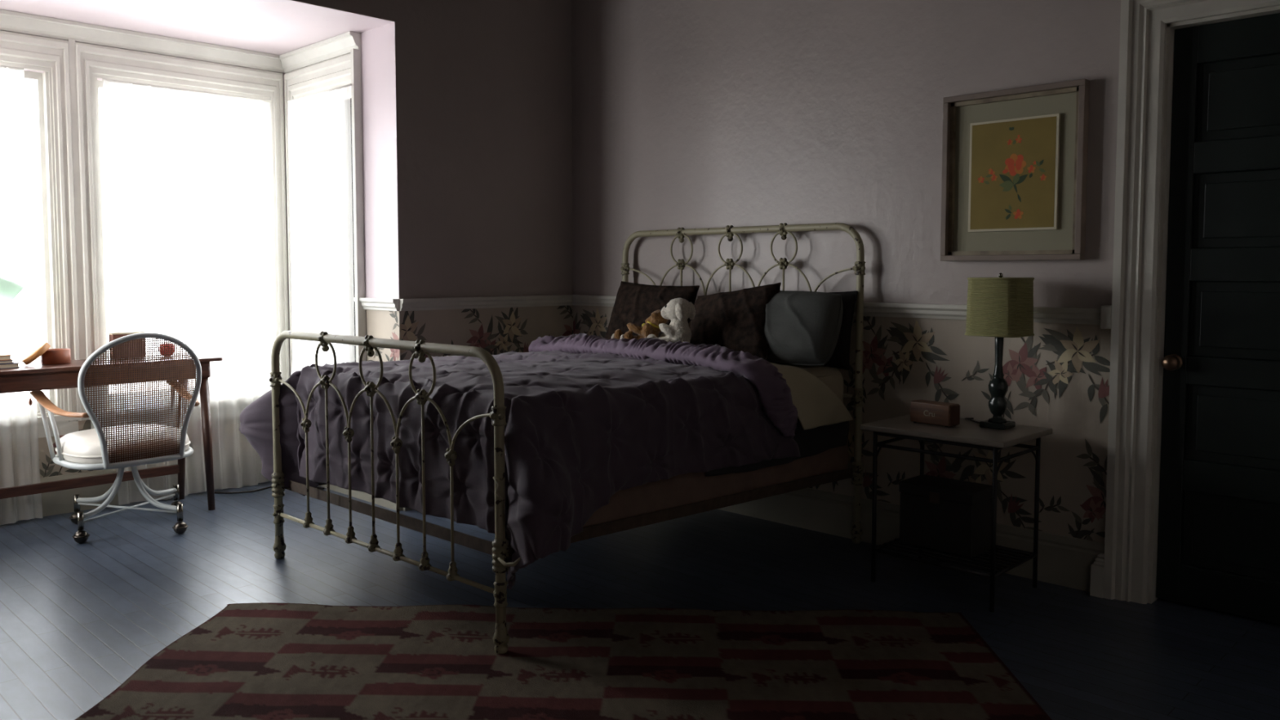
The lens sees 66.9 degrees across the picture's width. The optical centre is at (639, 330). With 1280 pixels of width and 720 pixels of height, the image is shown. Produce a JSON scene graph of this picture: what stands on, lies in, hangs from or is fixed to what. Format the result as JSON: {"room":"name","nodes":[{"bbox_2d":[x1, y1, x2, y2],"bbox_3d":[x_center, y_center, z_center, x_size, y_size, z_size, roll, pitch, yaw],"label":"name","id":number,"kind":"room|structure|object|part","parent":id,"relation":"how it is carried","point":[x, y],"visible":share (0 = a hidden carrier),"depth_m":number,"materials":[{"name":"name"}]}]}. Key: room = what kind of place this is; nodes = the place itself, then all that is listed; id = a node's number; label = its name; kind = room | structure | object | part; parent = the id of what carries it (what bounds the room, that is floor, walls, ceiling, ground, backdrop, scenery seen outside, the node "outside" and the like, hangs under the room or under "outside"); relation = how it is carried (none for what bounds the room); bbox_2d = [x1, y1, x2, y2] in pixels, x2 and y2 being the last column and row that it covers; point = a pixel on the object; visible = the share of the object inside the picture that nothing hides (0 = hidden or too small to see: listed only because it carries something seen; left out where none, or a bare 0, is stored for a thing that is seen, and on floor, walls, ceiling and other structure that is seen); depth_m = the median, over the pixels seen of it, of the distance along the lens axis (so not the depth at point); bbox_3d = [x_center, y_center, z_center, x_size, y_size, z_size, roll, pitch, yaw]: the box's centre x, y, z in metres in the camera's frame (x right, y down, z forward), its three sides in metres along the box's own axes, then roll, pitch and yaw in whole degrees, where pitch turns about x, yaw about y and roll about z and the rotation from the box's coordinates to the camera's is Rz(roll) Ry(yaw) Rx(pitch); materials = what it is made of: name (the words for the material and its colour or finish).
{"room":"bedroom","nodes":[
{"label":"bedroom","id":0,"kind":"room"},
{"bbox_2d":[0,30,290,478],"bbox_3d":[-2.817,-0.308,4.914,0.152,2.415,2.400,3,5,44],"label":"wall","id":1,"kind":"structure","parent":0,"point":[47,468],"depth_m":4.80,"materials":[{"name":"paint"}]},
{"bbox_2d":[0,30,81,437],"bbox_3d":[-3.160,-0.433,4.507,0.180,1.935,0.926,3,5,44],"label":"window","id":2,"kind":"structure","parent":1,"relation":"in","point":[49,55],"depth_m":4.75,"materials":[{"name":"white paint"}]},
{"bbox_2d":[0,65,43,524],"bbox_3d":[-3.116,-0.149,4.397,0.059,2.152,0.630,3,5,44],"label":"sheer curtain","id":3,"kind":"object","parent":2,"relation":"hanging from","point":[19,432],"visible":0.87,"depth_m":4.58,"materials":[{"name":"white fabric"}]},
{"bbox_3d":[-3.127,-1.217,4.343,0.012,0.012,0.630,3,5,44],"label":"curtain rod","id":4,"kind":"part","parent":3,"relation":"part of","materials":[{"name":"white paint"}]},
{"bbox_3d":[-3.167,-0.411,4.516,0.100,1.660,0.750,3,5,44],"label":"sash","id":5,"kind":"part","parent":2,"relation":"part of","materials":[{"name":"white paint"}]},
{"bbox_3d":[-3.160,0.475,4.563,0.180,0.115,0.890,3,5,44],"label":"sill","id":6,"kind":"part","parent":2,"relation":"part of","materials":[{"name":"white paint"}]},
{"bbox_2d":[66,38,88,420],"bbox_3d":[-2.792,-0.489,4.808,0.022,1.880,0.028,3,5,44],"label":"trim","id":7,"kind":"structure","parent":1,"relation":"attached to","point":[71,42],"depth_m":4.79,"materials":[{"name":"white paint"}]},
{"bbox_2d":[0,8,285,73],"bbox_3d":[-2.742,-1.465,4.770,0.062,0.083,2.100,3,5,44],"label":"trim","id":8,"kind":"structure","parent":1,"relation":"attached to","point":[10,21],"depth_m":4.93,"materials":[{"name":"white paint"}]},
{"bbox_2d":[75,41,289,429],"bbox_3d":[-2.447,-0.478,5.234,0.180,1.935,1.066,3,5,44],"label":"window","id":9,"kind":"structure","parent":1,"relation":"in","point":[93,62],"depth_m":4.94,"materials":[{"name":"white paint"}]},
{"bbox_3d":[-2.447,0.430,5.290,0.180,0.115,1.030,3,5,44],"label":"sill","id":10,"kind":"part","parent":9,"relation":"part of","materials":[{"name":"white paint"}]},
{"bbox_3d":[-2.454,-0.456,5.243,0.100,1.660,0.890,3,5,44],"label":"sash","id":11,"kind":"part","parent":9,"relation":"part of","materials":[{"name":"white paint"}]},
{"bbox_2d":[102,78,275,505],"bbox_3d":[-2.357,-0.196,5.171,0.060,2.152,0.860,3,5,44],"label":"sheer curtain","id":12,"kind":"object","parent":9,"relation":"hanging from","point":[189,172],"visible":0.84,"depth_m":5.18,"materials":[{"name":"white fabric"}]},
{"bbox_3d":[-2.368,-1.265,5.116,0.012,0.012,0.860,3,5,44],"label":"curtain rod","id":13,"kind":"part","parent":12,"relation":"part of","materials":[{"name":"white paint"}]},
{"bbox_2d":[0,0,395,55],"bbox_3d":[-2.400,-1.562,4.428,1.320,0.152,2.400,3,5,44],"label":"ceiling","id":14,"kind":"structure","parent":0,"point":[274,27],"depth_m":4.64,"materials":[{"name":"paint"}]},
{"bbox_2d":[350,22,399,361],"bbox_3d":[-1.560,-0.329,5.256,1.170,2.415,0.153,3,5,44],"label":"wall","id":15,"kind":"structure","parent":0,"point":[378,51],"depth_m":4.88,"materials":[{"name":"paint"}]},
{"bbox_2d":[280,31,360,73],"bbox_3d":[-1.750,-1.493,5.223,0.845,0.083,0.062,3,5,44],"label":"trim","id":16,"kind":"structure","parent":15,"relation":"attached to","point":[340,45],"depth_m":5.17,"materials":[{"name":"white paint"}]},
{"bbox_2d":[284,48,366,374],"bbox_3d":[-1.687,-0.386,5.329,0.808,2.140,0.180,3,5,44],"label":"window","id":17,"kind":"structure","parent":15,"relation":"in","point":[334,73],"depth_m":5.02,"materials":[{"name":"white paint"}]},
{"bbox_2d":[287,84,355,375],"bbox_3d":[-1.727,-0.441,5.202,0.698,1.657,0.051,3,5,44],"label":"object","id":18,"kind":"structure","parent":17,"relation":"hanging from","point":[319,123],"depth_m":5.20,"materials":[{"name":"white fabric"}]},
{"bbox_3d":[-1.716,-1.262,5.162,0.698,0.012,0.012,3,5,45],"label":"curtain rod","id":19,"kind":"part","parent":18,"relation":"part of","materials":[{"name":"white paint"}]},
{"bbox_3d":[-1.657,-0.475,5.345,0.575,1.565,0.004,3,5,44],"label":"pane","id":20,"kind":"part","parent":17,"relation":"part of","materials":[{"name":"clear glass"}]},
{"bbox_2d":[353,297,399,311],"bbox_3d":[-1.343,-0.134,4.924,0.380,0.060,0.034,3,5,44],"label":"trim","id":21,"kind":"structure","parent":15,"relation":"attached to","point":[374,304],"depth_m":4.88,"materials":[{"name":"white paint"}]},
{"bbox_2d":[293,0,573,360],"bbox_3d":[-2.332,-0.553,3.722,0.151,3.050,5.400,3,5,44],"label":"wall","id":22,"kind":"structure","parent":0,"point":[484,87],"depth_m":5.13,"materials":[{"name":"paint"}]},
{"bbox_2d":[18,468,411,520],"bbox_3d":[-1.936,0.807,4.925,1.192,0.188,3.250,3,5,44],"label":"baseboard","id":23,"kind":"structure","parent":22,"relation":"attached to","point":[58,502],"depth_m":4.86,"materials":[{"name":"paint"}]},
{"bbox_2d":[399,294,573,311],"bbox_3d":[-0.779,-0.151,5.203,0.034,0.060,1.150,3,5,44],"label":"trim","id":24,"kind":"structure","parent":22,"relation":"attached to","point":[460,303],"depth_m":5.13,"materials":[{"name":"paint"}]},
{"bbox_2d":[0,480,1279,719],"bbox_3d":[-0.959,1.068,2.684,6.300,0.060,5.500,3,5,44],"label":"floor","id":25,"kind":"structure","parent":0,"point":[77,620],"depth_m":3.65,"materials":[{"name":"wood"}]},
{"bbox_2d":[0,353,222,510],"bbox_3d":[-2.766,0.543,4.510,0.409,0.768,1.500,3,5,44],"label":"writing desk","id":26,"kind":"object","parent":25,"relation":"on","point":[33,376],"depth_m":4.68,"materials":[{"name":"brown wood"}]},
{"bbox_2d":[0,361,19,368],"bbox_3d":[-2.946,0.159,4.319,0.190,0.022,0.260,3,5,41],"label":"book","id":27,"kind":"object","parent":26,"relation":"on","point":[15,365],"visible":0.8,"depth_m":4.33,"materials":[{"name":"grey paper"}]},
{"bbox_2d":[0,360,13,364],"bbox_3d":[-2.956,0.141,4.314,0.250,0.014,0.180,-3,5,-43],"label":"book","id":28,"kind":"object","parent":27,"relation":"on","point":[4,362],"visible":0.6,"depth_m":4.32,"materials":[{"name":"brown paper"}]},
{"bbox_2d":[0,352,12,360],"bbox_3d":[-2.960,0.123,4.302,0.170,0.022,0.250,3,5,43],"label":"book","id":29,"kind":"object","parent":28,"relation":"on","point":[3,357],"visible":1,"depth_m":4.32,"materials":[{"name":"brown paper"}]},
{"bbox_2d":[0,276,25,311],"bbox_3d":[-3.011,-0.049,4.295,0.500,0.440,0.159,-3,5,-42],"label":"desk lamp","id":30,"kind":"object","parent":26,"relation":"on","point":[9,289],"visible":1,"depth_m":4.36,"materials":[{"name":"green glass"}]},
{"bbox_3d":[-2.913,0.273,4.624,0.016,0.170,0.016,3,5,44],"label":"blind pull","id":31,"kind":"part","parent":26,"relation":"part of","materials":[{"name":"brown wood"}]},
{"bbox_2d":[22,342,50,364],"bbox_3d":[-2.790,0.105,4.474,0.115,0.103,0.130,-3,4,-38],"label":"lid","id":32,"kind":"object","parent":26,"relation":"on","point":[39,350],"visible":1,"depth_m":4.44,"materials":[{"name":"brown wood"}]},
{"bbox_3d":[-2.646,0.227,4.380,0.008,0.064,0.440,3,5,44],"label":"drawer","id":33,"kind":"part","parent":26,"relation":"part of","materials":[{"name":"brown wood"}]},
{"bbox_2d":[40,348,71,364],"bbox_3d":[-2.751,0.122,4.559,0.122,0.066,0.124,3,5,44],"label":"round box","id":34,"kind":"object","parent":26,"relation":"on","point":[51,356],"visible":0.91,"depth_m":4.51,"materials":[{"name":"brown wood"}]},
{"bbox_2d":[107,331,145,359],"bbox_3d":[-2.566,0.073,4.845,0.064,0.130,0.154,3,5,44],"label":"box","id":35,"kind":"object","parent":26,"relation":"on","point":[112,335],"visible":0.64,"depth_m":4.81,"materials":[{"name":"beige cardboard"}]},
{"bbox_3d":[-2.566,0.013,4.842,0.064,0.010,0.154,3,5,44],"label":"box lid","id":36,"kind":"part","parent":35,"relation":"part of","materials":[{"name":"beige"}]},
{"bbox_3d":[-2.321,0.207,4.712,0.008,0.064,0.440,3,5,44],"label":"drawer","id":37,"kind":"part","parent":26,"relation":"part of","materials":[{"name":"brown wood"}]},
{"bbox_2d":[159,342,173,356],"bbox_3d":[-2.415,0.092,4.944,0.078,0.080,0.078,3,5,44],"label":"apple","id":38,"kind":"object","parent":26,"relation":"on","point":[163,343],"visible":0.28,"depth_m":4.92,"materials":[{"name":"red food"}]},
{"bbox_3d":[-2.405,0.557,5.093,0.067,0.667,0.046,0,4,-1],"label":"leg","id":39,"kind":"part","parent":26,"relation":"part of","materials":[{"name":"brown wood"}]},
{"bbox_3d":[-2.183,0.570,4.886,0.100,0.669,0.048,3,5,44],"label":"leg","id":40,"kind":"part","parent":26,"relation":"part of","materials":[{"name":"brown wood"}]},
{"bbox_2d":[29,332,201,543],"bbox_3d":[-2.381,0.461,4.499,0.613,0.924,0.656,3,5,41],"label":"swivel chair","id":41,"kind":"object","parent":25,"relation":"on","point":[120,446],"visible":1,"depth_m":4.34,"materials":[{"name":"metal"}]},
{"bbox_3d":[-2.701,0.443,4.408,0.071,0.290,0.020,0,4,0],"label":"arm post","id":42,"kind":"part","parent":41,"relation":"part of","materials":[{"name":"white metal"}]},
{"bbox_3d":[-2.615,0.467,4.333,0.065,0.253,0.019,0,4,-8],"label":"arm post","id":43,"kind":"part","parent":41,"relation":"part of","materials":[{"name":"white metal"}]},
{"bbox_3d":[-2.581,0.327,4.293,0.430,0.093,0.069,2,4,34],"label":"armrest","id":44,"kind":"part","parent":41,"relation":"part of","materials":[{"name":"brown wood"}]},
{"bbox_3d":[-2.676,0.820,4.601,0.026,0.078,0.026,3,5,41],"label":"caster stem","id":45,"kind":"part","parent":41,"relation":"part of","materials":[{"name":"silver metal"}]},
{"bbox_3d":[-2.468,0.840,4.272,0.026,0.078,0.026,3,5,41],"label":"caster stem","id":46,"kind":"part","parent":41,"relation":"part of","materials":[{"name":"silver metal"}]},
{"bbox_3d":[-2.542,0.706,4.560,0.278,0.227,0.023,1,4,14],"label":"leg","id":47,"kind":"part","parent":41,"relation":"part of","materials":[{"name":"white metal"}]},
{"bbox_3d":[-2.431,0.717,4.384,0.023,0.227,0.251,1,4,17],"label":"leg","id":48,"kind":"part","parent":41,"relation":"part of","materials":[{"name":"white metal"}]},
{"bbox_3d":[-2.415,0.582,4.537,0.518,0.028,0.552,3,5,41],"label":"seat frame","id":49,"kind":"part","parent":41,"relation":"part of","materials":[{"name":"white metal"}]},
{"bbox_2d":[56,423,189,463],"bbox_3d":[-2.415,0.518,4.533,0.483,0.122,0.516,3,5,41],"label":"seat cushion","id":50,"kind":"object","parent":41,"relation":"on","point":[163,444],"depth_m":4.35,"materials":[{"name":"white fabric"}]},
{"bbox_3d":[-2.224,0.305,4.351,0.074,0.594,0.531,3,5,41],"label":"frame","id":51,"kind":"part","parent":41,"relation":"part of","materials":[{"name":"white metal"}]},
{"bbox_3d":[-2.234,0.712,4.466,0.271,0.227,0.122,3,5,41],"label":"leg","id":52,"kind":"part","parent":41,"relation":"part of","materials":[{"name":"white metal"}]},
{"bbox_3d":[-2.346,0.699,4.677,0.023,0.227,0.285,1,4,15],"label":"leg","id":53,"kind":"part","parent":41,"relation":"part of","materials":[{"name":"white metal"}]},
{"bbox_3d":[-2.332,0.418,4.826,0.020,0.290,0.071,0,4,-7],"label":"arm post","id":54,"kind":"part","parent":41,"relation":"part of","materials":[{"name":"white metal"}]},
{"bbox_3d":[-2.309,0.806,4.821,0.026,0.078,0.026,3,5,41],"label":"caster stem","id":55,"kind":"part","parent":41,"relation":"part of","materials":[{"name":"silver metal"}]},
{"bbox_3d":[-2.102,0.831,4.424,0.026,0.078,0.026,3,5,41],"label":"caster stem","id":56,"kind":"part","parent":41,"relation":"part of","materials":[{"name":"silver metal"}]},
{"bbox_3d":[-2.246,0.441,4.751,0.019,0.253,0.065,0,4,1],"label":"arm post","id":57,"kind":"part","parent":41,"relation":"part of","materials":[{"name":"white metal"}]},
{"bbox_3d":[-2.210,0.301,4.713,0.069,0.093,0.430,-3,5,-41],"label":"armrest","id":58,"kind":"part","parent":41,"relation":"part of","materials":[{"name":"brown wood"}]},
{"bbox_2d":[214,485,324,493],"bbox_3d":[-2.031,0.871,5.331,0.570,0.010,0.127,-1,4,-13],"label":"cable","id":59,"kind":"object","parent":25,"relation":"on","point":[270,486],"visible":0.67,"depth_m":5.25,"materials":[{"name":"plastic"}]},
{"bbox_2d":[75,602,1052,719],"bbox_3d":[-0.214,1.037,2.577,2.632,0.013,1.750,0,4,2],"label":"area rug","id":60,"kind":"object","parent":25,"relation":"on","point":[258,660],"visible":0.98,"depth_m":2.93,"materials":[{"name":"fabric"}]},
{"bbox_2d":[269,222,866,653],"bbox_3d":[-0.275,0.238,4.128,1.654,1.421,1.946,3,5,44],"label":"bed","id":61,"kind":"object","parent":25,"relation":"on","point":[500,547],"visible":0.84,"depth_m":3.63,"materials":[{"name":"beige paint"}]},
{"bbox_2d":[271,471,284,497],"bbox_3d":[-1.508,0.642,4.036,0.052,0.106,0.052,3,5,44],"label":"socket","id":62,"kind":"object","parent":61,"relation":"attached to","point":[277,490],"depth_m":4.02,"materials":[{"name":"metal"}]},
{"bbox_3d":[-0.772,0.602,4.638,1.861,0.042,0.042,-3,5,-41],"label":"rail","id":63,"kind":"part","parent":61,"relation":"part of","materials":[{"name":"wood"}]},
{"bbox_3d":[-1.325,0.573,3.859,0.010,0.405,0.010,3,5,44],"label":"rod","id":64,"kind":"part","parent":61,"relation":"part of","materials":[{"name":"beige metal"}]},
{"bbox_3d":[-1.208,0.490,3.744,0.010,0.585,0.010,3,5,44],"label":"rod","id":65,"kind":"part","parent":61,"relation":"part of","materials":[{"name":"beige metal"}]},
{"bbox_3d":[-1.090,0.586,3.639,0.010,0.405,0.010,3,5,44],"label":"rod","id":66,"kind":"part","parent":61,"relation":"part of","materials":[{"name":"beige metal"}]},
{"bbox_3d":[-0.973,0.503,3.523,0.010,0.585,0.010,3,5,44],"label":"rod","id":67,"kind":"part","parent":61,"relation":"part of","materials":[{"name":"beige metal"}]},
{"bbox_3d":[-0.973,0.475,3.522,1.503,0.901,0.033,3,5,43],"label":"footboard","id":68,"kind":"part","parent":61,"relation":"part of","materials":[{"name":"beige metal"}]},
{"bbox_3d":[-0.937,0.672,3.570,1.431,0.042,0.042,3,5,43],"label":"rail","id":69,"kind":"part","parent":61,"relation":"part of","materials":[{"name":"metal"}]},
{"bbox_3d":[-0.855,0.600,3.418,0.010,0.405,0.010,3,5,44],"label":"rod","id":70,"kind":"part","parent":61,"relation":"part of","materials":[{"name":"beige metal"}]},
{"bbox_3d":[-0.738,0.517,3.303,0.010,0.585,0.010,3,5,44],"label":"rod","id":71,"kind":"part","parent":61,"relation":"part of","materials":[{"name":"beige metal"}]},
{"bbox_3d":[-0.620,0.613,3.198,0.010,0.405,0.010,3,5,44],"label":"rod","id":72,"kind":"part","parent":61,"relation":"part of","materials":[{"name":"beige metal"}]},
{"bbox_2d":[492,537,508,573],"bbox_3d":[-0.437,0.703,3.031,0.052,0.106,0.052,3,5,44],"label":"socket","id":73,"kind":"object","parent":61,"relation":"attached to","point":[500,545],"depth_m":3.01,"materials":[{"name":"metal"}]},
{"bbox_3d":[0.238,0.661,3.671,1.830,0.042,0.042,-3,5,-41],"label":"rail","id":74,"kind":"part","parent":61,"relation":"part of","materials":[{"name":"wood"}]},
{"bbox_3d":[0.212,-0.045,4.960,0.010,0.585,0.010,3,5,44],"label":"rod","id":75,"kind":"part","parent":61,"relation":"part of","materials":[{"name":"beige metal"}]},
{"bbox_2d":[582,438,848,527],"bbox_3d":[-0.183,0.545,4.181,1.447,0.199,1.706,3,5,44],"label":"box spring","id":76,"kind":"object","parent":61,"relation":"on","point":[688,488],"visible":0.02,"depth_m":3.67,"materials":[{"name":"brown fabric"}]},
{"bbox_2d":[771,362,843,418],"bbox_3d":[-0.216,0.304,4.137,1.437,0.282,1.784,3,5,44],"label":"mattress","id":77,"kind":"object","parent":76,"relation":"on","point":[832,377],"visible":0.09,"depth_m":4.20,"materials":[{"name":"beige fabric"}]},
{"bbox_2d":[239,333,799,589],"bbox_3d":[-0.520,0.411,4.018,1.980,0.727,1.536,3,5,44],"label":"duvet","id":78,"kind":"object","parent":77,"relation":"on","point":[588,419],"visible":0.9,"depth_m":3.48,"materials":[{"name":"purple fabric"}]},
{"bbox_2d":[611,309,668,340],"bbox_3d":[-0.012,-0.011,4.437,0.293,0.172,0.124,2,4,24],"label":"plush toy","id":79,"kind":"object","parent":78,"relation":"on","point":[651,325],"visible":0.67,"depth_m":4.39,"materials":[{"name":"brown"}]},
{"bbox_2d":[646,297,695,342],"bbox_3d":[0.144,-0.032,4.324,0.192,0.228,0.166,2,4,32],"label":"plush toy","id":80,"kind":"object","parent":78,"relation":"on","point":[677,310],"visible":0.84,"depth_m":4.27,"materials":[{"name":"white fur"}]},
{"bbox_2d":[604,280,699,339],"bbox_3d":[0.045,-0.064,4.809,0.518,0.358,0.215,3,5,39],"label":"pillow","id":81,"kind":"object","parent":77,"relation":"on","point":[634,303],"visible":0.54,"depth_m":4.78,"materials":[{"name":"brown fabric"}]},
{"bbox_2d":[689,282,781,359],"bbox_3d":[0.411,-0.019,4.399,0.230,0.403,0.548,-3,5,-42],"label":"pillow","id":82,"kind":"object","parent":77,"relation":"on","point":[735,320],"visible":0.73,"depth_m":4.28,"materials":[{"name":"brown fabric"}]},
{"bbox_2d":[705,406,848,476],"bbox_3d":[0.577,0.449,3.948,0.874,0.201,0.033,-3,5,-41],"label":"fitted sheet","id":83,"kind":"object","parent":77,"relation":"on","point":[817,440],"visible":0.41,"depth_m":4.06,"materials":[{"name":"grey fabric"}]},
{"bbox_2d":[764,290,843,365],"bbox_3d":[0.658,-0.014,4.237,0.256,0.320,0.498,-3,5,-41],"label":"pillow","id":84,"kind":"object","parent":77,"relation":"on","point":[802,327],"visible":0.65,"depth_m":4.08,"materials":[{"name":"grey fabric"}]},
{"bbox_2d":[770,362,853,430],"bbox_3d":[0.470,0.250,4.061,0.814,0.282,0.397,1,4,16],"label":"sheet","id":85,"kind":"object","parent":77,"relation":"on","point":[816,404],"visible":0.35,"depth_m":3.98,"materials":[{"name":"beige fabric"}]},
{"bbox_2d":[823,290,857,369],"bbox_3d":[0.753,-0.010,4.341,0.467,0.341,0.125,3,5,43],"label":"pillow","id":86,"kind":"object","parent":77,"relation":"on","point":[840,358],"visible":0.2,"depth_m":4.19,"materials":[{"name":"black fabric"}]},
{"bbox_3d":[0.440,-0.032,4.737,0.010,0.585,0.010,3,5,44],"label":"rod","id":87,"kind":"part","parent":61,"relation":"part of","materials":[{"name":"beige metal"}]},
{"bbox_3d":[0.440,0.173,4.750,1.485,1.354,0.033,3,5,44],"label":"headboard","id":88,"kind":"part","parent":61,"relation":"part of","materials":[{"name":"beige metal"}]},
{"bbox_3d":[0.667,-0.018,4.514,0.010,0.585,0.010,3,5,44],"label":"rod","id":89,"kind":"part","parent":61,"relation":"part of","materials":[{"name":"beige metal"}]},
{"bbox_2d":[851,461,863,485],"bbox_3d":[0.959,0.628,4.268,0.052,0.106,0.052,3,5,44],"label":"socket","id":90,"kind":"object","parent":61,"relation":"attached to","point":[857,468],"depth_m":4.25,"materials":[{"name":"metal"}]},
{"bbox_2d":[860,413,1052,612],"bbox_3d":[1.203,0.670,3.712,0.570,0.610,0.425,3,5,44],"label":"side table","id":91,"kind":"object","parent":25,"relation":"on","point":[968,433],"visible":0.87,"depth_m":3.61,"materials":[{"name":"black metal"}]},
{"bbox_3d":[0.904,0.680,3.736,0.016,0.587,0.016,1,4,22],"label":"leg","id":92,"kind":"part","parent":91,"relation":"part of","materials":[{"name":"black metal"}]},
{"bbox_3d":[1.033,0.840,3.878,0.014,0.014,0.370,3,5,44],"label":"shelf rail","id":93,"kind":"part","parent":91,"relation":"part of","materials":[{"name":"black metal"}]},
{"bbox_3d":[1.033,0.431,3.853,0.014,0.014,0.370,3,5,44],"label":"apron rail","id":94,"kind":"part","parent":91,"relation":"part of","materials":[{"name":"black metal"}]},
{"bbox_3d":[1.163,0.664,4.000,0.016,0.587,0.016,-1,4,-23],"label":"leg","id":95,"kind":"part","parent":91,"relation":"part of","materials":[{"name":"black metal"}]},
{"bbox_3d":[1.074,0.858,3.580,0.475,0.014,0.014,3,5,44],"label":"shelf rail","id":96,"kind":"part","parent":91,"relation":"part of","materials":[{"name":"black metal"}]},
{"bbox_3d":[1.074,0.449,3.555,0.475,0.014,0.014,3,5,44],"label":"apron rail","id":97,"kind":"part","parent":91,"relation":"part of","materials":[{"name":"black metal"}]},
{"bbox_3d":[1.074,0.404,3.552,0.475,0.014,0.014,3,5,44],"label":"rail","id":98,"kind":"part","parent":91,"relation":"part of","materials":[{"name":"black metal"}]},
{"bbox_2d":[910,399,959,426],"bbox_3d":[1.137,0.320,3.736,0.071,0.085,0.178,-3,5,-40],"label":"radio","id":99,"kind":"object","parent":91,"relation":"on","point":[933,412],"visible":1,"depth_m":3.70,"materials":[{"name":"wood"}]},
{"bbox_3d":[1.194,0.322,3.668,0.060,0.072,0.002,-3,5,-40],"label":"panel","id":100,"kind":"part","parent":99,"relation":"part of","materials":[{"name":"brown wood"}]},
{"bbox_2d":[899,474,992,557],"bbox_3d":[1.185,0.714,3.753,0.306,0.245,0.192,3,5,44],"label":"case","id":101,"kind":"object","parent":91,"relation":"on","point":[943,514],"visible":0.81,"depth_m":3.68,"materials":[{"name":"grey leather"}]},
{"bbox_3d":[1.187,0.614,3.749,0.306,0.044,0.186,3,5,44],"label":"case lid","id":102,"kind":"part","parent":101,"relation":"part of","materials":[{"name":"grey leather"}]},
{"bbox_2d":[964,417,979,423],"bbox_3d":[1.319,0.354,3.784,0.035,0.007,0.146,0,4,-8],"label":"power cord","id":103,"kind":"object","parent":91,"relation":"on","point":[967,419],"visible":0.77,"depth_m":3.81,"materials":[{"name":"brown plastic"}]},
{"bbox_3d":[1.243,0.700,3.404,0.016,0.587,0.016,1,4,22],"label":"leg","id":104,"kind":"part","parent":91,"relation":"part of","materials":[{"name":"black metal"}]},
{"bbox_2d":[964,272,1034,430],"bbox_3d":[1.354,0.075,3.650,0.205,0.584,0.205,3,5,44],"label":"table lamp","id":105,"kind":"object","parent":91,"relation":"on","point":[1000,308],"visible":1,"depth_m":3.58,"materials":[{"name":"fabric"}]},
{"bbox_3d":[1.354,0.015,3.647,0.205,0.008,0.205,3,5,44],"label":"shade trim","id":106,"kind":"part","parent":105,"relation":"part of","materials":[{"name":"green fabric"}]},
{"bbox_3d":[1.354,-0.090,3.640,0.199,0.210,0.199,3,5,44],"label":"lamp shade","id":107,"kind":"part","parent":105,"relation":"part of","materials":[{"name":"green fabric"}]},
{"bbox_3d":[1.354,-0.195,3.634,0.197,0.008,0.197,3,5,44],"label":"shade trim","id":108,"kind":"part","parent":105,"relation":"part of","materials":[{"name":"green fabric"}]},
{"bbox_3d":[1.333,0.842,3.844,0.475,0.014,0.014,3,5,44],"label":"shelf rail","id":109,"kind":"part","parent":91,"relation":"part of","materials":[{"name":"black metal"}]},
{"bbox_3d":[1.373,0.860,3.546,0.014,0.014,0.370,3,5,44],"label":"shelf rail","id":110,"kind":"part","parent":91,"relation":"part of","materials":[{"name":"black metal"}]},
{"bbox_3d":[1.373,0.451,3.521,0.014,0.014,0.370,3,5,44],"label":"apron rail","id":111,"kind":"part","parent":91,"relation":"part of","materials":[{"name":"black metal"}]},
{"bbox_3d":[1.333,0.433,3.819,0.475,0.014,0.014,3,5,44],"label":"apron rail","id":112,"kind":"part","parent":91,"relation":"part of","materials":[{"name":"black metal"}]},
{"bbox_3d":[1.502,0.684,3.668,0.016,0.587,0.016,1,4,22],"label":"leg","id":113,"kind":"part","parent":91,"relation":"part of","materials":[{"name":"black metal"}]},
{"bbox_2d":[571,0,1120,543],"bbox_3d":[1.377,-0.569,3.972,5.100,3.050,0.152,3,5,44],"label":"wall","id":114,"kind":"structure","parent":0,"point":[686,113],"depth_m":4.25,"materials":[{"name":"paint"}]},
{"bbox_2d":[572,294,1111,328],"bbox_3d":[0.658,-0.112,4.563,2.985,0.084,0.055,3,5,44],"label":"trim","id":115,"kind":"structure","parent":114,"relation":"attached to","point":[1102,316],"depth_m":3.98,"materials":[{"name":"paint"}]},
{"bbox_2d":[716,488,1104,591],"bbox_3d":[0.664,0.824,4.638,2.970,0.188,0.022,3,5,44],"label":"baseboard","id":116,"kind":"structure","parent":114,"relation":"attached to","point":[1063,561],"depth_m":4.23,"materials":[{"name":"paint"}]},
{"bbox_2d":[940,78,1089,261],"bbox_3d":[1.443,-0.603,3.765,0.556,0.660,0.048,3,5,44],"label":"framed print","id":117,"kind":"object","parent":114,"relation":"attached to","point":[1015,160],"visible":1,"depth_m":3.75,"materials":[{"name":"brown wood"}]},
{"bbox_2d":[1089,0,1279,604],"bbox_3d":[2.155,-0.094,3.197,1.155,2.197,0.210,3,5,44],"label":"trim","id":118,"kind":"structure","parent":114,"relation":"attached to","point":[1126,570],"depth_m":3.46,"materials":[{"name":"paint"}]},
{"bbox_2d":[1155,13,1279,624],"bbox_3d":[2.164,-0.025,3.177,0.814,2.037,0.102,3,5,44],"label":"door","id":119,"kind":"structure","parent":114,"relation":"in","point":[1219,535],"depth_m":3.35,"materials":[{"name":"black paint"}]},
{"bbox_3d":[1.884,0.114,3.432,0.056,0.056,0.062,3,5,44],"label":"knob","id":120,"kind":"part","parent":119,"relation":"part of","materials":[{"name":"gold metal"}]}
]}

